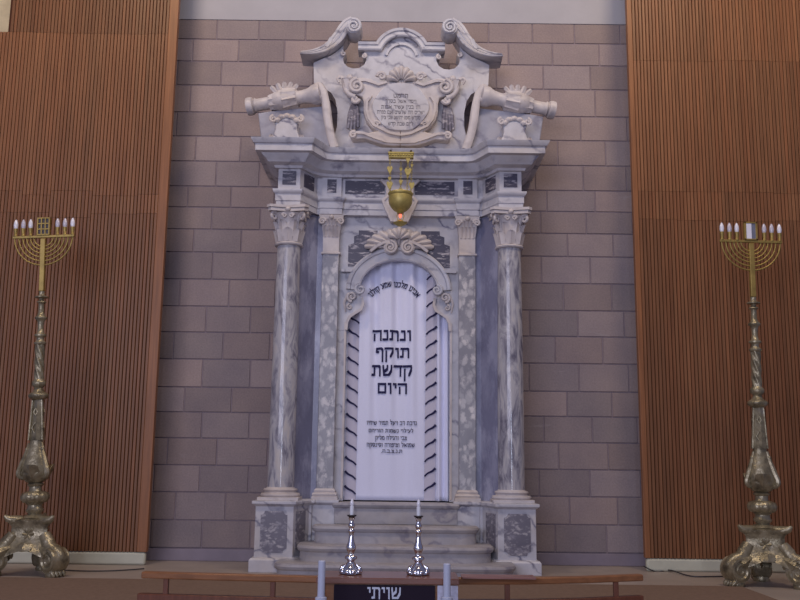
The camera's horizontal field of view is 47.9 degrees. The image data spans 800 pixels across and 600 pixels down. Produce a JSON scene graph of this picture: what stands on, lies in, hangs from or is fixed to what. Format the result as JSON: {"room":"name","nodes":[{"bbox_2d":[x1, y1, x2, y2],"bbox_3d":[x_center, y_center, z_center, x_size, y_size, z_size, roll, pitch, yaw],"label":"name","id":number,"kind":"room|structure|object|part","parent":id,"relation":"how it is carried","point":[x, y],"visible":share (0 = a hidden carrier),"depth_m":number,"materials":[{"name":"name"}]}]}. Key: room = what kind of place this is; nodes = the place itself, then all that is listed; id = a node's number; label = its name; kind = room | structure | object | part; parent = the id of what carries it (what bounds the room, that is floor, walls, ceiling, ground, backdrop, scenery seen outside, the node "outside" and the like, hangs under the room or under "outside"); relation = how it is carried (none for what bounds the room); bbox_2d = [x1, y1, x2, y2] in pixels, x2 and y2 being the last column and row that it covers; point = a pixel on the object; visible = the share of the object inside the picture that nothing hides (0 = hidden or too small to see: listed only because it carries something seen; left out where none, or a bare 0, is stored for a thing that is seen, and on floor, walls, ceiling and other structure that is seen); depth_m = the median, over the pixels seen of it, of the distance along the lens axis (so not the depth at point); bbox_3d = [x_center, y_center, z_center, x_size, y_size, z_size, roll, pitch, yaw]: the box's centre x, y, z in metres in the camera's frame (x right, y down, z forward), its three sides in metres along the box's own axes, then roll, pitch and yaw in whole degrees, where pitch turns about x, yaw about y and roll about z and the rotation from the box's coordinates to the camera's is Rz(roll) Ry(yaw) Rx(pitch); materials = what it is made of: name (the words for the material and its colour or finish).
{"room":"house of worship","nodes":[
{"label":"house of worship","id":0,"kind":"room"},
{"bbox_2d":[0,0,10,31],"bbox_3d":[-4.789,-3.042,9.411,2.165,1.668,0.100,1,-10,0],"label":"wall","id":1,"kind":"structure","parent":0,"point":[5,5],"depth_m":9.35,"materials":[{"name":"beige paint"}]},
{"bbox_2d":[0,0,169,551],"bbox_3d":[-3.959,-0.784,8.873,3.140,6.282,0.060,1,-10,0],"label":"wall","id":2,"kind":"structure","parent":0,"point":[50,51],"depth_m":8.80,"materials":[{"name":"brown wood"}]},
{"bbox_2d":[7,551,145,564],"bbox_3d":[-3.957,2.368,8.314,3.220,0.116,0.055,1,-10,0],"label":"baseboard","id":3,"kind":"structure","parent":2,"relation":"attached to","point":[76,557],"depth_m":8.29,"materials":[{"name":"beige stone"}]},
{"bbox_2d":[137,0,180,551],"bbox_3d":[-2.344,-0.764,8.870,0.090,6.282,0.064,1,-10,0],"label":"trim","id":4,"kind":"structure","parent":2,"relation":"attached to","point":[174,15],"depth_m":8.73,"materials":[{"name":"brown wood"}]},
{"bbox_2d":[148,0,643,553],"bbox_3d":[0.080,-0.725,9.392,6.573,6.720,0.254,1,-10,0],"label":"wall","id":5,"kind":"structure","parent":0,"point":[178,373],"depth_m":9.20,"materials":[{"name":"brick"}]},
{"bbox_2d":[114,548,645,565],"bbox_3d":[-0.045,2.483,8.687,5.900,0.113,0.028,1,-10,0],"label":"trim","id":6,"kind":"structure","parent":5,"relation":"attached to","point":[156,554],"depth_m":8.67,"materials":[{"name":"stone"}]},
{"bbox_2d":[0,560,799,599],"bbox_3d":[-0.038,1.895,2.864,10.400,0.750,12.300,1,-10,0],"label":"floor","id":7,"kind":"structure","parent":0,"point":[778,587],"depth_m":7.94,"materials":[{"name":"wood"}]},
{"bbox_2d":[0,217,74,577],"bbox_3d":[-3.104,0.792,7.893,0.763,3.094,0.646,1,-10,0],"label":"menorah","id":8,"kind":"object","parent":7,"relation":"on","point":[29,532],"visible":1,"depth_m":7.64,"materials":[{"name":"brown metal"}]},
{"bbox_3d":[-3.324,2.091,7.468,0.279,0.336,0.198,6,-12,-29],"label":"leg","id":9,"kind":"part","parent":8,"relation":"part of","materials":[{"name":"brown metal"}]},
{"bbox_3d":[-3.448,-0.678,8.083,0.040,0.091,0.040,-2,-10,0],"label":"bulb","id":10,"kind":"part","parent":8,"relation":"part of","materials":[{"name":"white glass"}]},
{"bbox_3d":[-3.381,-0.681,8.084,0.040,0.091,0.040,-2,-10,0],"label":"bulb","id":11,"kind":"part","parent":8,"relation":"part of","materials":[{"name":"white glass"}]},
{"bbox_3d":[-3.316,-0.683,8.084,0.040,0.091,0.040,-2,-10,0],"label":"bulb","id":12,"kind":"part","parent":8,"relation":"part of","materials":[{"name":"white glass"}]},
{"bbox_3d":[-3.108,1.690,7.666,0.153,0.274,0.153,-2,-10,0],"label":"stem","id":13,"kind":"part","parent":8,"relation":"part of","materials":[{"name":"brown metal"}]},
{"bbox_3d":[-3.108,2.159,7.839,0.198,0.332,0.277,1,-10,0],"label":"leg","id":14,"kind":"part","parent":8,"relation":"part of","materials":[{"name":"brown metal"}]},
{"bbox_3d":[-3.166,0.155,7.937,0.113,0.490,0.113,-2,-10,0],"label":"stem","id":15,"kind":"part","parent":8,"relation":"part of","materials":[{"name":"brown metal"}]},
{"bbox_3d":[-3.183,-0.312,8.019,0.043,0.478,0.043,-2,-10,0],"label":"post","id":16,"kind":"part","parent":8,"relation":"part of","materials":[{"name":"yellow metal"}]},
{"bbox_3d":[-3.196,-0.658,8.080,0.105,0.156,0.020,-2,-10,0],"label":"grey pane","id":17,"kind":"part","parent":8,"relation":"part of","materials":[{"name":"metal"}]},
{"bbox_3d":[-3.191,-0.519,8.056,0.190,0.095,0.014,-2,-10,0],"label":"arm","id":18,"kind":"part","parent":8,"relation":"part of","materials":[{"name":"yellow metal"}]},
{"bbox_3d":[-3.190,-0.488,8.051,0.316,0.158,0.014,-2,-10,0],"label":"arm","id":19,"kind":"part","parent":8,"relation":"part of","materials":[{"name":"yellow metal"}]},
{"bbox_3d":[-3.189,-0.471,8.048,0.384,0.192,0.014,-2,-10,0],"label":"arm","id":20,"kind":"part","parent":8,"relation":"part of","materials":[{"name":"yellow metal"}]},
{"bbox_3d":[-3.188,-0.454,8.045,0.455,0.228,0.014,-2,-10,0],"label":"arm","id":21,"kind":"part","parent":8,"relation":"part of","materials":[{"name":"yellow metal"}]},
{"bbox_3d":[-3.188,-0.435,8.041,0.531,0.266,0.014,-2,-10,0],"label":"arm","id":22,"kind":"part","parent":8,"relation":"part of","materials":[{"name":"yellow metal"}]},
{"bbox_3d":[-3.190,-0.504,8.053,0.251,0.126,0.014,-2,-10,0],"label":"arm","id":23,"kind":"part","parent":8,"relation":"part of","materials":[{"name":"yellow metal"}]},
{"bbox_3d":[-2.890,2.096,7.468,0.279,0.336,0.198,-5,-12,29],"label":"leg","id":24,"kind":"part","parent":8,"relation":"part of","materials":[{"name":"brown metal"}]},
{"bbox_3d":[-3.075,-0.692,8.086,0.040,0.091,0.040,-2,-10,0],"label":"bulb","id":25,"kind":"part","parent":8,"relation":"part of","materials":[{"name":"white glass"}]},
{"bbox_3d":[-3.009,-0.694,8.087,0.040,0.091,0.040,-2,-10,0],"label":"bulb","id":26,"kind":"part","parent":8,"relation":"part of","materials":[{"name":"white glass"}]},
{"bbox_3d":[-2.941,-0.697,8.088,0.040,0.091,0.040,-2,-10,0],"label":"bulb","id":27,"kind":"part","parent":8,"relation":"part of","materials":[{"name":"white glass"}]},
{"bbox_2d":[65,568,143,571],"bbox_3d":[-2.672,2.244,7.808,0.889,0.210,0.118,4,-10,-16],"label":"power cable","id":28,"kind":"object","parent":7,"relation":"on","point":[138,568],"visible":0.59,"depth_m":7.77,"materials":[{"name":"black rubber"}]},
{"bbox_2d":[315,560,326,599],"bbox_3d":[-0.451,1.986,5.042,0.250,1.017,0.250,1,-10,0],"label":"metal pole","id":29,"kind":"object","parent":7,"relation":"on","point":[321,563],"visible":1,"depth_m":5.10,"materials":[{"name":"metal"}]},
{"bbox_2d":[316,571,458,599],"bbox_3d":[-0.078,2.102,5.349,0.839,0.905,0.323,1,-10,0],"label":"lectern","id":30,"kind":"object","parent":7,"relation":"on","point":[369,585],"visible":0.88,"depth_m":5.28,"materials":[{"name":"brown wood"}]},
{"bbox_2d":[339,499,361,574],"bbox_3d":[-0.295,1.433,5.467,0.125,0.448,0.125,-9,-14,44],"label":"candlestick","id":31,"kind":"object","parent":30,"relation":"on","point":[350,568],"visible":1,"depth_m":5.43,"materials":[{"name":"silver metal"}]},
{"bbox_3d":[-0.295,1.450,5.463,0.077,0.263,0.077,1,-10,0],"label":"stem","id":32,"kind":"part","parent":31,"relation":"part of","materials":[{"name":"silver metal"}]},
{"bbox_3d":[-0.075,2.100,5.239,0.744,0.869,0.025,1,-10,0],"label":"panel","id":33,"kind":"part","parent":30,"relation":"part of","materials":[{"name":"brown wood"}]},
{"bbox_2d":[406,499,429,575],"bbox_3d":[0.112,1.438,5.467,0.125,0.448,0.125,-9,-14,44],"label":"candlestick","id":34,"kind":"object","parent":30,"relation":"on","point":[417,569],"visible":1,"depth_m":5.43,"materials":[{"name":"silver metal"}]},
{"bbox_3d":[0.112,1.455,5.463,0.077,0.263,0.077,1,-10,0],"label":"stem","id":35,"kind":"part","parent":34,"relation":"part of","materials":[{"name":"silver metal"}]},
{"bbox_2d":[437,585,457,599],"bbox_3d":[0.280,1.737,5.278,0.120,0.120,0.005,1,-10,0],"label":"card","id":36,"kind":"object","parent":30,"relation":"attached to","point":[454,589],"visible":0.67,"depth_m":5.28,"materials":[{"name":"white paper"}]},
{"bbox_2d":[0,577,776,599],"bbox_3d":[-0.937,2.177,6.720,7.409,0.010,1.165,1,-10,0],"label":"platform","id":37,"kind":"object","parent":7,"relation":"on","point":[11,588],"visible":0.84,"depth_m":6.82,"materials":[{"name":"brown wood"}]},
{"bbox_2d":[137,571,643,599],"bbox_3d":[-0.036,2.188,5.705,3.290,0.860,0.272,1,-10,-3],"label":"wooden railing","id":38,"kind":"object","parent":7,"relation":"on","point":[165,575],"visible":0.85,"depth_m":5.72,"materials":[{"name":"brown wood"}]},
{"bbox_3d":[-1.499,1.835,5.767,0.032,0.100,0.032,1,-10,0],"label":"post","id":39,"kind":"part","parent":38,"relation":"part of","materials":[{"name":"red wood"}]},
{"bbox_3d":[-0.804,1.831,5.696,0.032,0.100,0.032,1,-10,0],"label":"post","id":40,"kind":"part","parent":38,"relation":"part of","materials":[{"name":"red wood"}]},
{"bbox_3d":[-0.038,2.254,5.693,3.289,0.725,0.263,1,-10,-3],"label":"panel","id":41,"kind":"part","parent":38,"relation":"part of","materials":[{"name":"red wood"}]},
{"bbox_3d":[-0.022,1.785,5.776,3.271,0.042,0.272,1,-10,-3],"label":"rail","id":42,"kind":"part","parent":38,"relation":"part of","materials":[{"name":"brown wood"}]},
{"bbox_2d":[461,574,535,579],"bbox_3d":[0.619,1.747,5.679,0.463,0.014,0.135,1,-10,0],"label":"wooden board","id":43,"kind":"object","parent":38,"relation":"on","point":[464,576],"visible":1,"depth_m":5.63,"materials":[{"name":"brown wood"}]},
{"bbox_3d":[0.680,1.851,5.705,0.032,0.100,0.032,1,-10,0],"label":"post","id":44,"kind":"part","parent":38,"relation":"part of","materials":[{"name":"red wood"}]},
{"bbox_3d":[1.412,1.893,5.890,0.032,0.100,0.032,1,-10,0],"label":"post","id":45,"kind":"part","parent":38,"relation":"part of","materials":[{"name":"red wood"}]},
{"bbox_2d":[274,500,515,576],"bbox_3d":[-0.041,2.130,8.060,2.052,0.592,1.126,1,-10,0],"label":"marble steps","id":46,"kind":"structure","parent":7,"relation":"on","point":[378,547],"depth_m":7.96,"materials":[{"name":"white stone"}]},
{"bbox_2d":[245,16,556,575],"bbox_3d":[-0.012,-0.215,8.687,3.083,5.427,0.925,1,-10,0],"label":"torah ark","id":47,"kind":"object","parent":7,"relation":"on","point":[332,214],"visible":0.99,"depth_m":8.68,"materials":[{"name":"white stone"}]},
{"bbox_3d":[-1.118,2.048,7.952,0.235,0.360,0.010,1,-10,0],"label":"panel","id":48,"kind":"part","parent":47,"relation":"part of","materials":[{"name":"grey stone"}]},
{"bbox_3d":[-1.061,-1.171,8.629,0.130,0.135,0.016,1,-10,0],"label":"panel","id":49,"kind":"part","parent":47,"relation":"part of","materials":[{"name":"stone"}]},
{"bbox_3d":[-0.898,2.065,8.092,0.008,0.330,0.206,-3,-11,18],"label":"panel","id":50,"kind":"part","parent":47,"relation":"part of","materials":[{"name":"grey stone"}]},
{"bbox_3d":[-0.967,0.524,8.709,0.410,2.722,0.460,1,-10,0],"label":"panel","id":51,"kind":"part","parent":47,"relation":"part of","materials":[{"name":"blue stone"}]},
{"bbox_3d":[-0.888,-1.145,8.764,0.016,0.135,0.176,-4,-11,27],"label":"panel","id":52,"kind":"part","parent":47,"relation":"part of","materials":[{"name":"stone"}]},
{"bbox_3d":[-0.671,-1.123,8.875,0.090,0.135,0.016,1,-10,0],"label":"panel","id":53,"kind":"part","parent":47,"relation":"part of","materials":[{"name":"stone"}]},
{"bbox_3d":[-0.366,-0.505,8.864,0.285,0.367,0.016,1,-10,0],"label":"spandrel panel","id":54,"kind":"part","parent":47,"relation":"part of","materials":[{"name":"stone"}]},
{"bbox_3d":[-0.346,-1.113,8.910,0.390,0.135,0.016,1,-10,0],"label":"panel","id":55,"kind":"part","parent":47,"relation":"part of","materials":[{"name":"stone"}]},
{"bbox_2d":[343,262,448,500],"bbox_3d":[-0.022,0.713,8.714,1.100,2.400,0.092,1,-10,0],"label":"curtain","id":56,"kind":"object","parent":47,"relation":"hanging from","point":[396,434],"visible":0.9,"depth_m":8.68,"materials":[{"name":"white fabric"}]},
{"bbox_2d":[386,150,414,226],"bbox_3d":[0.005,-1.054,8.483,0.266,0.751,0.258,1,-10,0],"label":"lamp","id":57,"kind":"object","parent":47,"relation":"hanging from","point":[400,200],"visible":1,"depth_m":8.41,"materials":[{"name":"gold metal"}]},
{"bbox_3d":[0.004,-0.907,8.446,0.242,0.202,0.236,1,-10,0],"label":"lamp shade","id":58,"kind":"part","parent":57,"relation":"part of","materials":[{"name":"gold metal"}]},
{"bbox_3d":[0.001,-1.327,8.876,2.810,0.245,0.911,1,-10,0],"label":"cornice","id":59,"kind":"part","parent":47,"relation":"part of","materials":[{"name":"white stone"}]},
{"bbox_3d":[0.344,-1.104,8.910,0.390,0.135,0.016,1,-10,0],"label":"panel","id":60,"kind":"part","parent":47,"relation":"part of","materials":[{"name":"stone"}]},
{"bbox_3d":[0.349,-0.496,8.864,0.285,0.367,0.016,1,-10,0],"label":"spandrel panel","id":61,"kind":"part","parent":47,"relation":"part of","materials":[{"name":"stone"}]},
{"bbox_3d":[0.669,-1.106,8.875,0.090,0.135,0.016,1,-10,0],"label":"panel","id":62,"kind":"part","parent":47,"relation":"part of","materials":[{"name":"stone"}]},
{"bbox_3d":[0.923,0.547,8.709,0.410,2.722,0.460,1,-10,0],"label":"panel","id":63,"kind":"part","parent":47,"relation":"part of","materials":[{"name":"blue stone"}]},
{"bbox_3d":[0.886,-1.123,8.764,0.016,0.135,0.176,6,-11,-27],"label":"panel","id":64,"kind":"part","parent":47,"relation":"part of","materials":[{"name":"stone"}]},
{"bbox_3d":[0.817,2.086,8.092,0.008,0.330,0.206,4,-11,-18],"label":"panel","id":65,"kind":"part","parent":47,"relation":"part of","materials":[{"name":"grey stone"}]},
{"bbox_3d":[1.059,-1.145,8.629,0.130,0.135,0.016,1,-10,0],"label":"panel","id":66,"kind":"part","parent":47,"relation":"part of","materials":[{"name":"stone"}]},
{"bbox_3d":[1.037,2.074,7.952,0.235,0.360,0.010,1,-10,0],"label":"panel","id":67,"kind":"part","parent":47,"relation":"part of","materials":[{"name":"grey stone"}]},
{"bbox_2d":[441,563,452,599],"bbox_3d":[0.262,1.999,5.042,0.250,1.009,0.250,1,-10,0],"label":"candle","id":68,"kind":"object","parent":7,"relation":"on","point":[446,566],"visible":1,"depth_m":5.10,"materials":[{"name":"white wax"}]},
{"bbox_2d":[643,566,722,576],"bbox_3d":[2.611,2.440,8.067,0.832,0.061,0.375,-2,-10,15],"label":"power cable","id":69,"kind":"object","parent":7,"relation":"on","point":[643,566],"visible":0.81,"depth_m":8.00,"materials":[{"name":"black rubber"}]},
{"bbox_2d":[719,222,799,589],"bbox_3d":[3.013,0.841,7.734,0.715,3.091,0.704,1,-10,0],"label":"menorah","id":70,"kind":"object","parent":7,"relation":"on","point":[764,545],"visible":1,"depth_m":7.52,"materials":[{"name":"yellow metal"}]},
{"bbox_2d":[719,222,738,239],"bbox_3d":[2.910,-0.607,7.952,0.172,0.161,0.040,1,-10,0],"label":"lamp","id":71,"kind":"object","parent":70,"relation":"on","point":[729,228],"depth_m":7.94,"materials":[{"name":"white glass"}]},
{"bbox_3d":[2.786,2.153,7.395,0.279,0.336,0.198,4,-10,-16],"label":"leg","id":72,"kind":"part","parent":70,"relation":"part of","materials":[{"name":"brown metal"}]},
{"bbox_2d":[743,222,757,239],"bbox_3d":[3.095,-0.606,7.953,0.117,0.165,0.040,1,-10,0],"label":"lamp","id":73,"kind":"object","parent":70,"relation":"on","point":[750,231],"depth_m":7.94,"materials":[{"name":"grey glass"}]},
{"bbox_3d":[3.092,-0.467,7.928,0.190,0.095,0.014,1,-10,0],"label":"arm","id":74,"kind":"part","parent":70,"relation":"part of","materials":[{"name":"yellow metal"}]},
{"bbox_3d":[3.091,-0.452,7.926,0.251,0.126,0.014,1,-10,0],"label":"arm","id":75,"kind":"part","parent":70,"relation":"part of","materials":[{"name":"yellow metal"}]},
{"bbox_3d":[3.091,-0.436,7.923,0.316,0.158,0.014,1,-10,0],"label":"arm","id":76,"kind":"part","parent":70,"relation":"part of","materials":[{"name":"yellow metal"}]},
{"bbox_3d":[3.090,-0.420,7.920,0.384,0.192,0.014,1,-10,0],"label":"arm","id":77,"kind":"part","parent":70,"relation":"part of","materials":[{"name":"yellow metal"}]},
{"bbox_3d":[3.090,-0.402,7.917,0.455,0.228,0.014,1,-10,0],"label":"arm","id":78,"kind":"part","parent":70,"relation":"part of","materials":[{"name":"yellow metal"}]},
{"bbox_3d":[3.090,-0.383,7.914,0.531,0.266,0.014,1,-10,0],"label":"arm","id":79,"kind":"part","parent":70,"relation":"part of","materials":[{"name":"yellow metal"}]},
{"bbox_3d":[3.086,-0.261,7.892,0.043,0.478,0.043,1,-10,0],"label":"post","id":80,"kind":"part","parent":70,"relation":"part of","materials":[{"name":"yellow metal"}]},
{"bbox_3d":[3.074,0.207,7.809,0.113,0.490,0.113,-1,-10,14],"label":"stem","id":81,"kind":"part","parent":70,"relation":"part of","materials":[{"name":"brown metal"}]},
{"bbox_3d":[3.087,2.211,7.704,0.198,0.332,0.277,-2,-10,14],"label":"leg","id":82,"kind":"part","parent":70,"relation":"part of","materials":[{"name":"brown metal"}]},
{"bbox_2d":[743,448,780,492],"bbox_3d":[3.041,1.438,7.596,0.286,0.363,0.317,-1,-10,14],"label":"stand","id":83,"kind":"object","parent":70,"relation":"on","point":[761,476],"depth_m":7.51,"materials":[{"name":"brown metal"}]},
{"bbox_3d":[3.033,1.743,7.538,0.153,0.274,0.153,-1,-10,14],"label":"stem","id":84,"kind":"part","parent":70,"relation":"part of","materials":[{"name":"brown metal"}]},
{"bbox_2d":[762,224,781,240],"bbox_3d":[3.285,-0.597,7.951,0.175,0.161,0.040,1,-10,0],"label":"lamp","id":85,"kind":"object","parent":70,"relation":"on","point":[771,229],"depth_m":7.94,"materials":[{"name":"white glass"}]},
{"bbox_3d":[3.207,2.140,7.292,0.279,0.336,0.198,-9,-14,43],"label":"leg","id":86,"kind":"part","parent":70,"relation":"part of","materials":[{"name":"brown metal"}]},
{"bbox_2d":[631,0,799,558],"bbox_3d":[3.919,-0.688,8.873,3.140,6.282,0.060,1,-10,0],"label":"wall","id":87,"kind":"structure","parent":0,"point":[753,106],"depth_m":8.80,"materials":[{"name":"brown wood"}]},
{"bbox_2d":[625,0,650,557],"bbox_3d":[2.325,-0.708,8.870,0.050,6.282,0.064,1,-10,0],"label":"trim","id":88,"kind":"structure","parent":87,"relation":"attached to","point":[628,12],"depth_m":8.75,"materials":[{"name":"brown wood"}]},
{"bbox_2d":[645,558,784,572],"bbox_3d":[3.861,2.464,8.314,3.180,0.116,0.055,1,-10,0],"label":"baseboard","id":89,"kind":"structure","parent":87,"relation":"attached to","point":[656,564],"depth_m":8.29,"materials":[{"name":"beige stone"}]}
]}

